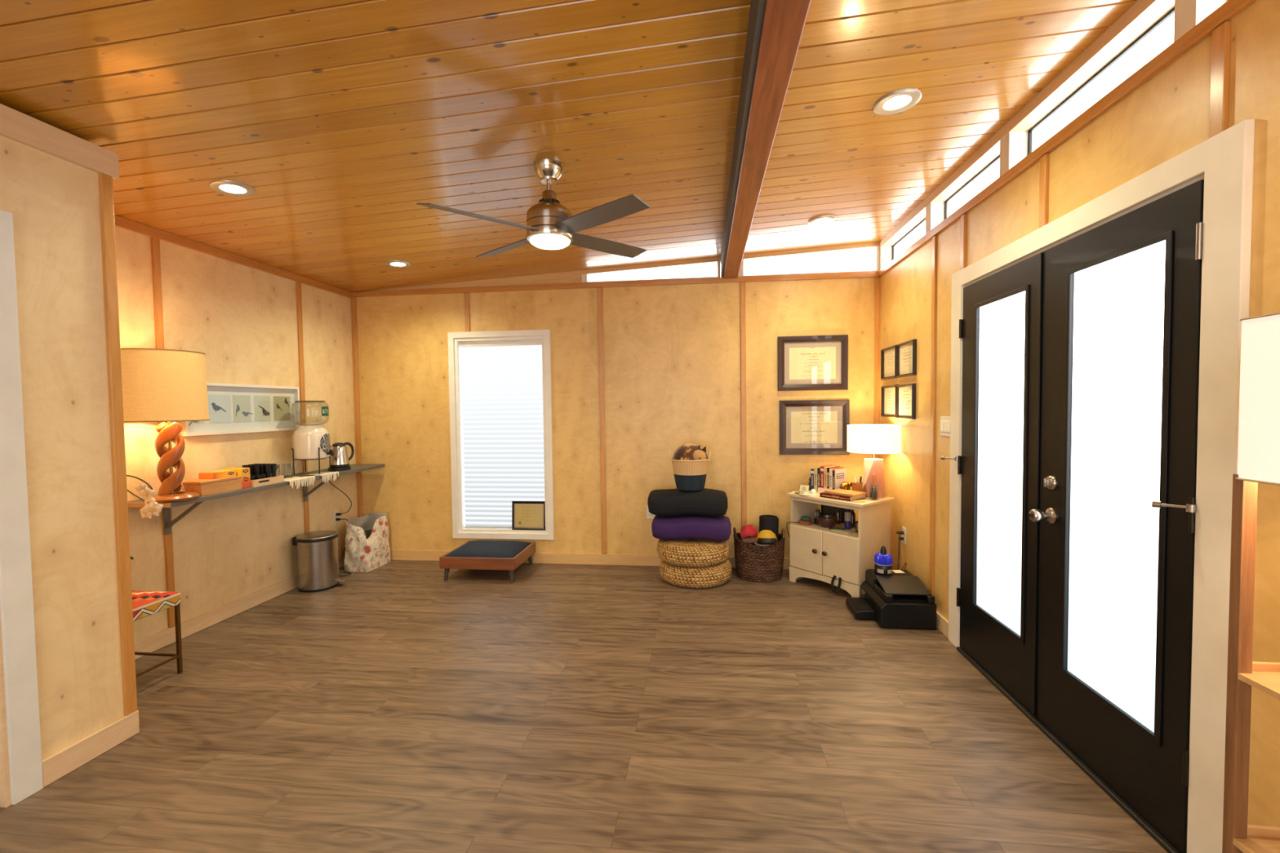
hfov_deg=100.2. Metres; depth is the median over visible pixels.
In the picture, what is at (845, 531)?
notebook
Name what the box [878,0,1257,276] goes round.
trim
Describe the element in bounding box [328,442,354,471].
electric kettle
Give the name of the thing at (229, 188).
recessed light
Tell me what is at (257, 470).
cup
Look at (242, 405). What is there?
print
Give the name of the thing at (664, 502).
bolster
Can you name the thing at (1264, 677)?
shelf
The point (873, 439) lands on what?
lamp
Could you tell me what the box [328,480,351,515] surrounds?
cable
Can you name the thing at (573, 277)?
trim
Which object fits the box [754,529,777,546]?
ball
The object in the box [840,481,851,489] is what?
elephant
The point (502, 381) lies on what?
blind
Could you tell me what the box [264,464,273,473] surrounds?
cup
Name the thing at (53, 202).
wall
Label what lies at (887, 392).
certificate
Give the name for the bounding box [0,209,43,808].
door
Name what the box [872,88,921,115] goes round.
recessed light
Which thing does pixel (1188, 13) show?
window
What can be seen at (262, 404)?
print
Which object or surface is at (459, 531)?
window
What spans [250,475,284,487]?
serving tray
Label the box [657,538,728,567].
pouf
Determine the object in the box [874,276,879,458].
trim
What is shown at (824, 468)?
book
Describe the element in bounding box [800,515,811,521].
pouch
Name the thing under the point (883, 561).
canister
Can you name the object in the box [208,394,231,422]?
print
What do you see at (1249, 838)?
shelf
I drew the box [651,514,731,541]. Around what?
bolster
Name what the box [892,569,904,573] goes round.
paper note
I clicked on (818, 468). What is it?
book
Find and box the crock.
[292,425,333,459]
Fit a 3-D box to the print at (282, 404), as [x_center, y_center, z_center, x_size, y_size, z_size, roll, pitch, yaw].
[-2.749,-0.139,4.108,0.003,0.187,0.160,0,2,7]
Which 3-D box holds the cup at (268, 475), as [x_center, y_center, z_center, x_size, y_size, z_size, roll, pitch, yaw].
[-2.566,0.354,3.700,0.047,0.060,0.041,0,2,5]
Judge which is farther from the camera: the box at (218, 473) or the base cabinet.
the base cabinet
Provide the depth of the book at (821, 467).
4.27 m
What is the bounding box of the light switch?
[940,416,950,436]
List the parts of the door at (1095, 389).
pane, knob, pane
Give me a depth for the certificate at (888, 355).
4.17 m
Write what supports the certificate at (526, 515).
on the window at (459, 531)
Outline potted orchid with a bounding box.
[126,475,163,559]
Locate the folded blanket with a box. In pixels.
[740,536,756,545]
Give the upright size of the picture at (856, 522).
0.080 m
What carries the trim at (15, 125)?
attached to the wall at (53, 202)
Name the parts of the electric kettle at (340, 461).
lid, handle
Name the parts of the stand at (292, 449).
leg, leg, leg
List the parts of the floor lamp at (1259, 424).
post, lamp shade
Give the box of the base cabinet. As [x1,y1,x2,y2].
[786,489,893,597]
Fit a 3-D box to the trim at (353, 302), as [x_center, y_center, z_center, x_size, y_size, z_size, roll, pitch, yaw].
[-2.630,-0.023,4.976,0.045,2.340,0.018,0,2,7]
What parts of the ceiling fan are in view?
blade, blade, light globe, blade, blade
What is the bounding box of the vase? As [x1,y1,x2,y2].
[813,509,821,524]
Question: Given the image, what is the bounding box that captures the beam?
[723,0,811,278]
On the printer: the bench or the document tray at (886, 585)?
the document tray at (886, 585)
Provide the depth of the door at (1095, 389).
1.88 m
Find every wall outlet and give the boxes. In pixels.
[333,509,339,524]
[646,505,654,519]
[902,526,906,545]
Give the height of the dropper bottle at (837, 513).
0.172 m
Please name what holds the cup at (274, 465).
on the cup
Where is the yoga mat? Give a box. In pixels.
[759,515,778,542]
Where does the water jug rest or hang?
on the crock
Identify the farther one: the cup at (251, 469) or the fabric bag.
the fabric bag
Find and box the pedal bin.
[292,530,346,592]
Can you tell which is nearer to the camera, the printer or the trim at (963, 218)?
the trim at (963, 218)
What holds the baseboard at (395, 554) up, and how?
attached to the wall at (673, 353)
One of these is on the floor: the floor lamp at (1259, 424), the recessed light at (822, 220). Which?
the floor lamp at (1259, 424)
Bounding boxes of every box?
[182,475,242,496]
[198,470,235,479]
[222,467,250,488]
[851,481,862,492]
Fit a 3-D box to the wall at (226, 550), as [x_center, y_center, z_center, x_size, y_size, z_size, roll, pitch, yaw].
[-3.133,0.129,1.503,0.140,2.500,7.040,0,2,7]
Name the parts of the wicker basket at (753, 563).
handle, handle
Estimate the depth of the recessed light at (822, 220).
3.75 m
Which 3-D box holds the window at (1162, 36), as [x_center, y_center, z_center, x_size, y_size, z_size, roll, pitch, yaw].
[2.026,-1.494,1.047,0.700,0.186,8.274,0,2,7]
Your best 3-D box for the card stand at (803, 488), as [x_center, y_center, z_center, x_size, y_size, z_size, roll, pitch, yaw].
[1.305,0.497,4.248,0.047,0.059,0.075,-3,3,-45]
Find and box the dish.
[799,492,818,496]
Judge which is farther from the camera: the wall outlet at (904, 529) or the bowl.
the bowl
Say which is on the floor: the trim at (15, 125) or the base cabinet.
the base cabinet
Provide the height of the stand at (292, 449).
0.208 m
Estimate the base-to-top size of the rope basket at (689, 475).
0.304 m
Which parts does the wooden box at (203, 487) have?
lid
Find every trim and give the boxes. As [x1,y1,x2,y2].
[0,103,119,179]
[97,173,137,715]
[114,214,352,297]
[151,236,175,627]
[295,281,310,533]
[351,297,363,517]
[352,271,878,297]
[368,270,582,291]
[464,293,470,331]
[581,241,879,276]
[597,287,606,553]
[740,282,746,527]
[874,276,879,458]
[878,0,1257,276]
[879,0,1174,248]
[928,235,937,595]
[960,213,966,270]
[1039,153,1048,227]
[1208,20,1231,137]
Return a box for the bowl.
[817,515,836,528]
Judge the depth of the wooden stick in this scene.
3.90 m
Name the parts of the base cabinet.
panel, door, rail, door, panel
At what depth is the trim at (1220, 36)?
1.49 m
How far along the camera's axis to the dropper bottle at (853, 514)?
4.10 m
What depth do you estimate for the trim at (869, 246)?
4.55 m
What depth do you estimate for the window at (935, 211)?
3.45 m
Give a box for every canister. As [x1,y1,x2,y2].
[874,546,893,575]
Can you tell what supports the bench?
on the floor
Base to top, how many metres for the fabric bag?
0.455 m
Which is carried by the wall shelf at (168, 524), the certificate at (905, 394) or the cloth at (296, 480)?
the cloth at (296, 480)
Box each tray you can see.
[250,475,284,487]
[798,520,813,525]
[845,597,874,619]
[874,583,934,604]
[875,575,931,595]
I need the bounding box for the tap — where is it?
[326,449,333,456]
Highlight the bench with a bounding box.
[439,540,535,582]
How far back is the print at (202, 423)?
3.42 m
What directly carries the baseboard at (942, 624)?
attached to the wall at (1167, 115)
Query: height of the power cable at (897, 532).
0.465 m
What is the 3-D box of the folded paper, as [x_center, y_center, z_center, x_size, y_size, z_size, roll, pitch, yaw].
[-2.457,1.069,4.825,0.072,0.320,0.180,0,2,7]
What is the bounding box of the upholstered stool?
[131,590,182,677]
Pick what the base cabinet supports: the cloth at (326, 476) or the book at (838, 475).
the book at (838, 475)
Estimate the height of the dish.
0.009 m
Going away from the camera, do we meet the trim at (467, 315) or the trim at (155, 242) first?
the trim at (155, 242)
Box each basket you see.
[669,450,711,490]
[733,527,785,582]
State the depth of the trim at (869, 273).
4.63 m
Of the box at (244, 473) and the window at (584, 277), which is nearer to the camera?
the box at (244, 473)
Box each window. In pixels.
[447,328,554,540]
[581,261,720,282]
[737,245,879,276]
[862,13,1174,266]
[880,201,944,269]
[944,130,1027,219]
[1027,0,1227,155]
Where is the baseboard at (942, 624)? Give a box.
[936,610,948,638]
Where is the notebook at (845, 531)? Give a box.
[831,528,854,533]
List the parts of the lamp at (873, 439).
lamp shade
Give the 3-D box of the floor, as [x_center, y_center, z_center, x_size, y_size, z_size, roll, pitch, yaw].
[-0.730,1.410,1.268,5.269,0.100,7.640,0,2,7]
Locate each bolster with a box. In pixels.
[647,488,728,516]
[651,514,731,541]
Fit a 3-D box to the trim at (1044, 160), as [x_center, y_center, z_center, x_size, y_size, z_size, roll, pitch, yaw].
[1.714,-0.997,2.269,0.014,0.300,0.042,0,2,7]
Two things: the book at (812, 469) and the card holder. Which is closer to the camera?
the card holder
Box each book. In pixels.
[810,468,813,489]
[813,467,817,491]
[817,467,820,491]
[819,492,865,501]
[820,465,835,488]
[823,466,835,488]
[826,466,839,488]
[829,466,844,489]
[832,468,845,489]
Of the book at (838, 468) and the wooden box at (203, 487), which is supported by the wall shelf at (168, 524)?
the wooden box at (203, 487)
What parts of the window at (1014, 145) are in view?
post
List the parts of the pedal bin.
lid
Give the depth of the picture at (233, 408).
3.79 m
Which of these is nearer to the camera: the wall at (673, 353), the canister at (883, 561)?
the canister at (883, 561)
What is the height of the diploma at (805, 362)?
0.456 m
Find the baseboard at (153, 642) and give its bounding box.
[133,555,345,659]
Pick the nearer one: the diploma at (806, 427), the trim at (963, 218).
the trim at (963, 218)
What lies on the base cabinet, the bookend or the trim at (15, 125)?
the bookend
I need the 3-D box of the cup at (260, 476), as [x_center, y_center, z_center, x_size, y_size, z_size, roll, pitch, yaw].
[-2.580,0.357,3.616,0.041,0.060,0.047,-1,2,-16]
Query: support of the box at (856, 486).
on the base cabinet
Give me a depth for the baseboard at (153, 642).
3.53 m
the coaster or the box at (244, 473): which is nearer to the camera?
the box at (244, 473)
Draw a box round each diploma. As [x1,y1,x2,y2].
[777,334,848,391]
[779,400,849,454]
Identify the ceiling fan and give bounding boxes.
[416,158,650,257]
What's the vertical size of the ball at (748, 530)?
0.108 m
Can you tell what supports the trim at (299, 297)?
attached to the wall at (226, 550)
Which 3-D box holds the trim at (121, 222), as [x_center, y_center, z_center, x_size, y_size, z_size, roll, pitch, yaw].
[-2.810,-1.161,3.634,0.020,0.056,2.640,0,2,7]
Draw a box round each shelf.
[127,464,384,535]
[1232,825,1279,852]
[1237,662,1279,700]
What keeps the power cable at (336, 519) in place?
on the floor
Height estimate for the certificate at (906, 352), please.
0.246 m
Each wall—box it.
[0,135,139,787]
[114,226,357,642]
[355,276,875,557]
[879,0,1279,826]
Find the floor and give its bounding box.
[0,560,1168,852]
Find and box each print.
[188,420,204,426]
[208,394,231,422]
[232,395,253,422]
[253,395,271,421]
[273,395,290,421]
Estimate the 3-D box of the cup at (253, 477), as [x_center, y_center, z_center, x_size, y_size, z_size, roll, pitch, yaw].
[-2.592,0.359,3.574,0.041,0.060,0.047,0,2,19]
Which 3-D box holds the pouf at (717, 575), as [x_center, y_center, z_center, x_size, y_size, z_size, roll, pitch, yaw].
[0.451,1.153,4.345,0.584,0.163,0.584,0,2,7]
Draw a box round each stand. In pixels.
[290,445,331,475]
[799,484,808,492]
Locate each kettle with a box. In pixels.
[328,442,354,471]
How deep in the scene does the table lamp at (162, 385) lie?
2.90 m
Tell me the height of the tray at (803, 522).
0.026 m
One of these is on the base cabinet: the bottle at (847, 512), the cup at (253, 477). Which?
the bottle at (847, 512)
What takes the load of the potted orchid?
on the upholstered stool
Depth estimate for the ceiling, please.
2.21 m
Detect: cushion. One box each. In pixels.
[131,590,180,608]
[132,592,180,621]
[444,540,530,558]
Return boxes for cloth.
[284,475,315,489]
[306,471,338,483]
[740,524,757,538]
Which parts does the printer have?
scanner lid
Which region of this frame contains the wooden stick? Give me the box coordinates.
[872,474,875,488]
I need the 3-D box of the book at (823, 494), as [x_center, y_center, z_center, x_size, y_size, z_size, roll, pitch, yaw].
[1.522,0.518,4.012,0.211,0.030,0.250,-2,3,-36]
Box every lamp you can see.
[120,347,209,502]
[847,424,901,498]
[1222,311,1279,852]
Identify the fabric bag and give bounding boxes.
[343,512,390,572]
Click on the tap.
(329, 452)
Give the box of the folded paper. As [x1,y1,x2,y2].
[364,528,372,538]
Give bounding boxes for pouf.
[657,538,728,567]
[659,558,732,588]
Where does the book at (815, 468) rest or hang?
on the base cabinet
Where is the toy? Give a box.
[672,443,707,460]
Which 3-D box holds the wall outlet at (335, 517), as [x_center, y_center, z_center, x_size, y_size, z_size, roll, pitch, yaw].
[-2.674,0.796,4.707,0.008,0.120,0.074,0,2,7]
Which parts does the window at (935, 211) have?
post, post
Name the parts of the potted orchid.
flower stem, flower stem, flower, flower, flower, flower, flower, flower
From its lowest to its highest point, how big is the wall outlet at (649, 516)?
0.120 m
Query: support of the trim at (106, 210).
attached to the wall at (53, 202)
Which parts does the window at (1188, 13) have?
post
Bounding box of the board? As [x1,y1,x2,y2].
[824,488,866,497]
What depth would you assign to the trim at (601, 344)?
4.70 m
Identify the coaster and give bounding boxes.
[851,499,865,502]
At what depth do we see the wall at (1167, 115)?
1.83 m
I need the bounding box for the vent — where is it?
[538,197,559,203]
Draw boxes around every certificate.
[511,501,545,530]
[880,344,896,379]
[880,384,898,417]
[895,383,915,419]
[896,338,916,377]
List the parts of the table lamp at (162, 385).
lamp shade, rod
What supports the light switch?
attached to the wall at (1167, 115)
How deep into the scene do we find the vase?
4.22 m
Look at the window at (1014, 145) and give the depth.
2.54 m
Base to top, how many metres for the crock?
0.256 m
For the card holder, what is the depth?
4.17 m
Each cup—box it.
[249,465,253,474]
[250,475,257,479]
[253,465,262,474]
[254,474,262,479]
[258,464,265,473]
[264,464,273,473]
[266,472,271,478]
[269,463,278,472]
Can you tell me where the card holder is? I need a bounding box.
[815,487,829,494]
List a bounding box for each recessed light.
[208,180,255,196]
[384,260,411,267]
[808,214,835,226]
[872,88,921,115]
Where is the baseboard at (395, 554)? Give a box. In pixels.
[390,549,790,568]
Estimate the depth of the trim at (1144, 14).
2.22 m
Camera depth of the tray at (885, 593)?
3.36 m
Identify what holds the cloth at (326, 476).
on the wall shelf at (168, 524)
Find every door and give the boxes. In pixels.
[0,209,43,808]
[940,118,1254,852]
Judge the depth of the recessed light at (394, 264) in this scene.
4.14 m
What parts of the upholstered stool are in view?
leg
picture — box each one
[180,382,300,435]
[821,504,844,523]
[855,520,857,532]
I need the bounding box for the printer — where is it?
[845,568,936,629]
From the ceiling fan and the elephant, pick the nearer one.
the ceiling fan
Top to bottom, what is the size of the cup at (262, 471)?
0.060 m
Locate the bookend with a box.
[808,477,810,489]
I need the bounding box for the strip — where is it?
[720,0,766,277]
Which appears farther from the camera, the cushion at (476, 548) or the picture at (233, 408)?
the cushion at (476, 548)
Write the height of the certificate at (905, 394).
0.246 m
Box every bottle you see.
[835,506,840,524]
[844,508,851,528]
[850,509,855,527]
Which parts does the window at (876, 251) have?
post, sill, post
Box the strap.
[831,575,841,594]
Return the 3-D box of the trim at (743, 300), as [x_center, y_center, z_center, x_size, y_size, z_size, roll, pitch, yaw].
[0.885,-0.050,4.562,0.042,2.340,0.014,0,2,7]
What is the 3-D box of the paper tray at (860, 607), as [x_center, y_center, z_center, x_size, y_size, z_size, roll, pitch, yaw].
[1.477,1.212,3.572,0.135,0.053,0.255,0,2,7]
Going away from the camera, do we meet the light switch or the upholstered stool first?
the upholstered stool
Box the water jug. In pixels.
[291,400,328,425]
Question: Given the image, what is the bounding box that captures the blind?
[459,339,544,528]
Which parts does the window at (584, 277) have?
post, sill, post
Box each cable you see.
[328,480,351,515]
[335,518,351,576]
[896,531,903,569]
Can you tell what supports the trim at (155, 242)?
attached to the wall at (226, 550)
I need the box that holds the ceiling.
[0,0,1137,292]
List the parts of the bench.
leg, leg, leg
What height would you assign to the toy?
0.210 m
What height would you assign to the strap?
0.133 m
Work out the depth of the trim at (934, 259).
3.37 m
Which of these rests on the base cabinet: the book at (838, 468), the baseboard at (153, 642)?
the book at (838, 468)
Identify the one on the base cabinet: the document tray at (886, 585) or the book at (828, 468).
the book at (828, 468)
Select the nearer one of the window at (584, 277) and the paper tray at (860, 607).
the paper tray at (860, 607)
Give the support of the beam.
attached to the ceiling
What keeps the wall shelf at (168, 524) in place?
attached to the wall at (226, 550)
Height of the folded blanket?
0.322 m
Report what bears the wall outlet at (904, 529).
attached to the wall at (1167, 115)
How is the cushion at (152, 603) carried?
on the upholstered stool
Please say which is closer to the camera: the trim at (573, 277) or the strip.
the strip
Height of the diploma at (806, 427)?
0.457 m
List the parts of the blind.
rail, head rail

